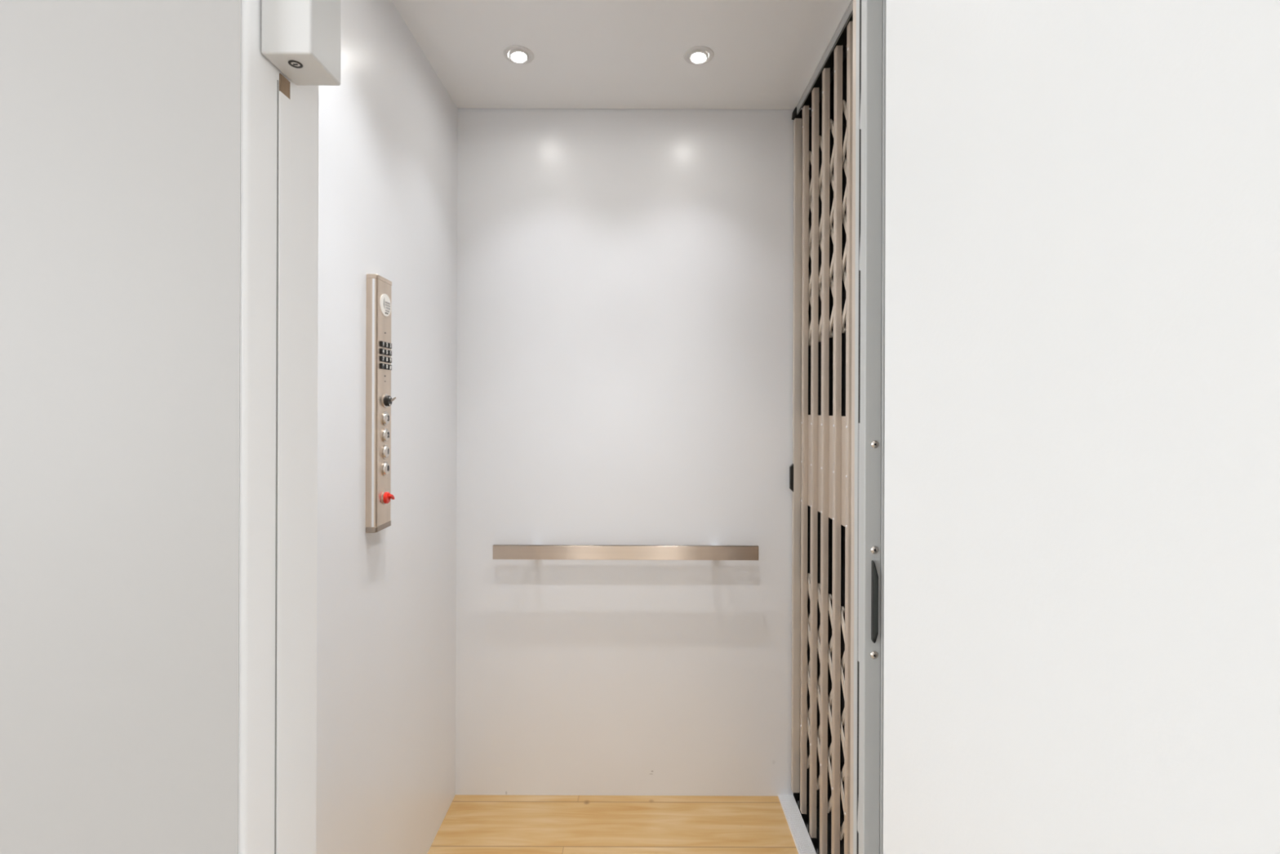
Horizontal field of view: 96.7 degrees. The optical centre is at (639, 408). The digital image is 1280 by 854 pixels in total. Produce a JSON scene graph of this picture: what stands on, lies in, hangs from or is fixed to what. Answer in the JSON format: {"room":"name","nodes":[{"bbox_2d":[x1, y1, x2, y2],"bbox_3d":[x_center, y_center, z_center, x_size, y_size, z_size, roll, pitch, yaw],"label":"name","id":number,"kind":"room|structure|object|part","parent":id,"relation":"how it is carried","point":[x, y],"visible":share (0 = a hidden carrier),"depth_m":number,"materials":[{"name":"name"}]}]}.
{"room":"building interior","nodes":[
{"label":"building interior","id":0,"kind":"room"},
{"bbox_2d":[0,0,240,853],"bbox_3d":[-1.261,-0.147,0.529,1.877,2.620,0.141,0,0,0],"label":"wall","id":1,"kind":"structure","parent":0,"point":[120,120],"depth_m":0.46,"materials":[{"name":"paint"}]},
{"bbox_2d":[274,80,278,853],"bbox_3d":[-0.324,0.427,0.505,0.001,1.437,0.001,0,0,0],"label":"trim","id":2,"kind":"structure","parent":1,"relation":"attached to","point":[277,80],"depth_m":0.51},
{"bbox_2d":[238,0,319,853],"bbox_3d":[-0.342,-0.144,0.515,0.039,2.620,0.109,0,0,0],"label":"trim","id":3,"kind":"structure","parent":1,"relation":"attached to","point":[260,77],"depth_m":0.50,"materials":[{"name":"paint"}]},
{"bbox_2d":[275,90,290,853],"bbox_3d":[-0.324,0.432,0.514,0.002,1.428,0.016,0,0,0],"label":"trim","id":4,"kind":"structure","parent":1,"relation":"attached to","point":[284,103],"depth_m":0.51,"materials":[{"name":"paint"}]},
{"bbox_2d":[279,73,289,98],"bbox_3d":[-0.321,-0.291,0.514,0.001,0.016,0.014,0,0,0],"label":"trim","id":5,"kind":"structure","parent":1,"relation":"attached to","point":[284,84],"depth_m":0.51,"materials":[{"name":"metal"}]},
{"bbox_2d":[261,0,341,85],"bbox_3d":[-0.298,-0.410,0.504,0.043,0.223,0.050,0,0,0],"label":"box","id":6,"kind":"object","parent":1,"relation":"attached to","point":[302,38],"visible":1,"depth_m":0.49,"materials":[{"name":"plastic"}]},
{"bbox_2d":[315,0,457,853],"bbox_3d":[-0.553,0.105,1.157,0.020,2.081,1.055,0,0,0],"label":"wall","id":7,"kind":"structure","parent":0,"point":[386,597],"depth_m":1.23,"materials":[{"name":"paint"}]},
{"bbox_2d":[365,274,395,532],"bbox_3d":[-0.525,-0.010,1.162,0.036,0.512,0.073,0,0,0],"label":"control panel","id":8,"kind":"object","parent":7,"relation":"attached to","point":[379,400],"visible":1,"depth_m":1.13,"materials":[{"name":"metal"}]},
{"bbox_3d":[-0.528,-0.011,1.126,0.004,0.491,0.002,0,0,0],"label":"edge trim","id":9,"kind":"part","parent":8,"relation":"part of","materials":[{"name":"silver metal"}]},
{"bbox_2d":[383,297,390,312],"bbox_3d":[-0.520,-0.212,1.169,0.001,0.028,0.032,0,0,0],"label":"print","id":10,"kind":"object","parent":8,"relation":"attached to","point":[386,300],"depth_m":1.17},
{"bbox_2d":[382,490,394,504],"bbox_3d":[-0.515,0.183,1.165,0.015,0.027,0.027,0,0,0],"label":"switch","id":11,"kind":"object","parent":8,"relation":"attached to","point":[386,495],"depth_m":1.16,"materials":[{"name":"red plastic"}]},
{"bbox_2d":[382,393,395,408],"bbox_3d":[-0.516,-0.015,1.170,0.012,0.029,0.035,0,0,0],"label":"switch","id":12,"kind":"object","parent":8,"relation":"attached to","point":[387,400],"depth_m":1.16,"materials":[{"name":"black plastic"}]},
{"bbox_2d":[426,794,798,853],"bbox_3d":[-0.097,1.162,1.163,1.100,0.030,1.085,0,0,0],"label":"floor","id":13,"kind":"structure","parent":0,"point":[472,824],"depth_m":1.56,"materials":[{"name":"brown wood"}]},
{"bbox_2d":[391,0,851,109],"bbox_3d":[-0.041,-0.894,1.156,0.998,0.020,1.052,0,0,0],"label":"ceiling","id":14,"kind":"structure","parent":0,"point":[588,54],"depth_m":1.40,"materials":[{"name":"paint"}]},
{"bbox_2d":[502,44,533,64],"bbox_3d":[-0.304,-0.882,1.425,0.076,0.012,0.076,0,0,0],"label":"recessed light","id":15,"kind":"object","parent":14,"relation":"in","point":[518,55],"visible":1,"depth_m":1.42,"materials":[{"name":"paint"}]},
{"bbox_2d":[683,45,714,65],"bbox_3d":[0.147,-0.880,1.425,0.076,0.010,0.076,0,0,0],"label":"recessed light","id":16,"kind":"object","parent":14,"relation":"in","point":[698,55],"visible":1,"depth_m":1.42,"materials":[{"name":"paint"}]},
{"bbox_2d":[791,0,853,119],"bbox_3d":[0.474,-0.864,1.169,0.057,0.056,1.007,0,0,0],"label":"track","id":17,"kind":"object","parent":14,"relation":"attached to","point":[839,37],"depth_m":1.44,"materials":[{"name":"silver metal"}]},
{"bbox_3d":[0.457,-0.859,1.667,0.023,0.045,0.012,0,0,0],"label":"track bracket","id":18,"kind":"part","parent":17,"relation":"part of","materials":[{"name":"black metal"}]},
{"bbox_2d":[789,21,853,853],"bbox_3d":[0.460,0.145,1.207,0.045,1.998,0.927,0,0,0],"label":"gate","id":19,"kind":"object","parent":17,"relation":"hanging from","point":[820,468],"visible":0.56,"depth_m":1.43,"materials":[{"name":"metal"}]},
{"bbox_3d":[0.443,0.203,1.661,0.010,0.082,0.012,0,0,0],"label":"handle","id":20,"kind":"part","parent":19,"relation":"part of","materials":[{"name":"black plastic"}]},
{"bbox_3d":[0.460,0.138,1.663,0.024,1.962,0.016,0,0,0],"label":"handle post","id":21,"kind":"part","parent":19,"relation":"part of","materials":[{"name":"beige metal"}]},
{"bbox_3d":[0.474,0.146,1.565,0.001,0.255,0.099,0,0,0],"label":"plate","id":22,"kind":"part","parent":19,"relation":"part of","materials":[{"name":"beige metal"}]},
{"bbox_3d":[0.474,0.146,1.477,0.001,0.255,0.096,0,0,0],"label":"plate","id":23,"kind":"part","parent":19,"relation":"part of","materials":[{"name":"beige metal"}]},
{"bbox_3d":[0.474,0.146,1.389,0.001,0.255,0.098,0,0,0],"label":"plate","id":24,"kind":"part","parent":19,"relation":"part of","materials":[{"name":"beige metal"}]},
{"bbox_3d":[0.474,0.146,1.302,0.001,0.255,0.093,0,0,0],"label":"plate","id":25,"kind":"part","parent":19,"relation":"part of","materials":[{"name":"beige metal"}]},
{"bbox_2d":[455,107,810,795],"bbox_3d":[0.023,0.107,1.695,1.193,2.081,0.020,0,0,0],"label":"wall","id":26,"kind":"structure","parent":0,"point":[625,277],"depth_m":1.69,"materials":[{"name":"paint"}]},
{"bbox_2d":[493,544,758,559],"bbox_3d":[-0.041,0.417,1.663,0.768,0.040,0.045,0,0,0],"label":"handrail","id":27,"kind":"object","parent":26,"relation":"attached to","point":[500,551],"visible":1,"depth_m":1.64,"materials":[{"name":"metal"}]},
{"bbox_2d":[793,57,846,853],"bbox_3d":[0.528,0.118,1.143,0.143,2.301,1.085,0,0,0],"label":"wall","id":28,"kind":"structure","parent":0,"point":[797,795],"depth_m":1.68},
{"bbox_2d":[777,794,829,853],"bbox_3d":[0.453,1.153,1.175,0.090,0.048,1.020,0,0,0],"label":"sill","id":29,"kind":"structure","parent":28,"relation":"attached to","point":[797,822],"depth_m":1.56,"materials":[{"name":"metal"}]},
{"bbox_2d":[841,114,846,809],"bbox_3d":[0.610,0.109,1.143,0.020,2.281,1.085,0,0,0],"label":"wall","id":30,"kind":"structure","parent":0,"point":[845,119],"depth_m":1.67,"materials":[{"name":"grey paint"}]},
{"bbox_3d":[1.138,-0.139,0.519,1.725,2.620,0.121,0,0,0],"label":"wall","id":31,"kind":"structure","parent":0,"visible":0},
{"bbox_2d":[883,0,1279,853],"bbox_3d":[0.282,0.108,0.239,0.038,2.055,0.600,0,0,-7],"label":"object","id":32,"kind":"structure","parent":31,"relation":"in","point":[1082,473],"depth_m":0.33,"materials":[{"name":"paint"}]},
{"bbox_3d":[-0.104,1.162,-1.365,4.200,0.030,3.670,0,0,0],"label":"floor","id":33,"kind":"structure","parent":0,"visible":0},
{"bbox_3d":[-0.028,1.162,0.555,0.598,0.030,0.170,0,0,0],"label":"trim","id":34,"kind":"structure","parent":33,"relation":"on","visible":0},
{"bbox_2d":[849,0,886,853],"bbox_3d":[0.248,0.145,0.606,0.031,1.998,0.047,0,0,0],"label":"door frame","id":35,"kind":"structure","parent":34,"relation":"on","point":[868,54],"depth_m":0.59,"materials":[{"name":"silver metal"}]},
{"bbox_3d":[0.236,0.142,0.604,0.007,0.253,0.004,0,0,0],"label":"plate","id":36,"kind":"part","parent":35,"relation":"part of","materials":[{"name":"silver metal"}]},
{"bbox_3d":[0.242,0.199,0.586,0.006,0.084,0.005,0,0,0],"label":"handle","id":37,"kind":"part","parent":35,"relation":"part of","materials":[{"name":"black plastic"}]}
]}

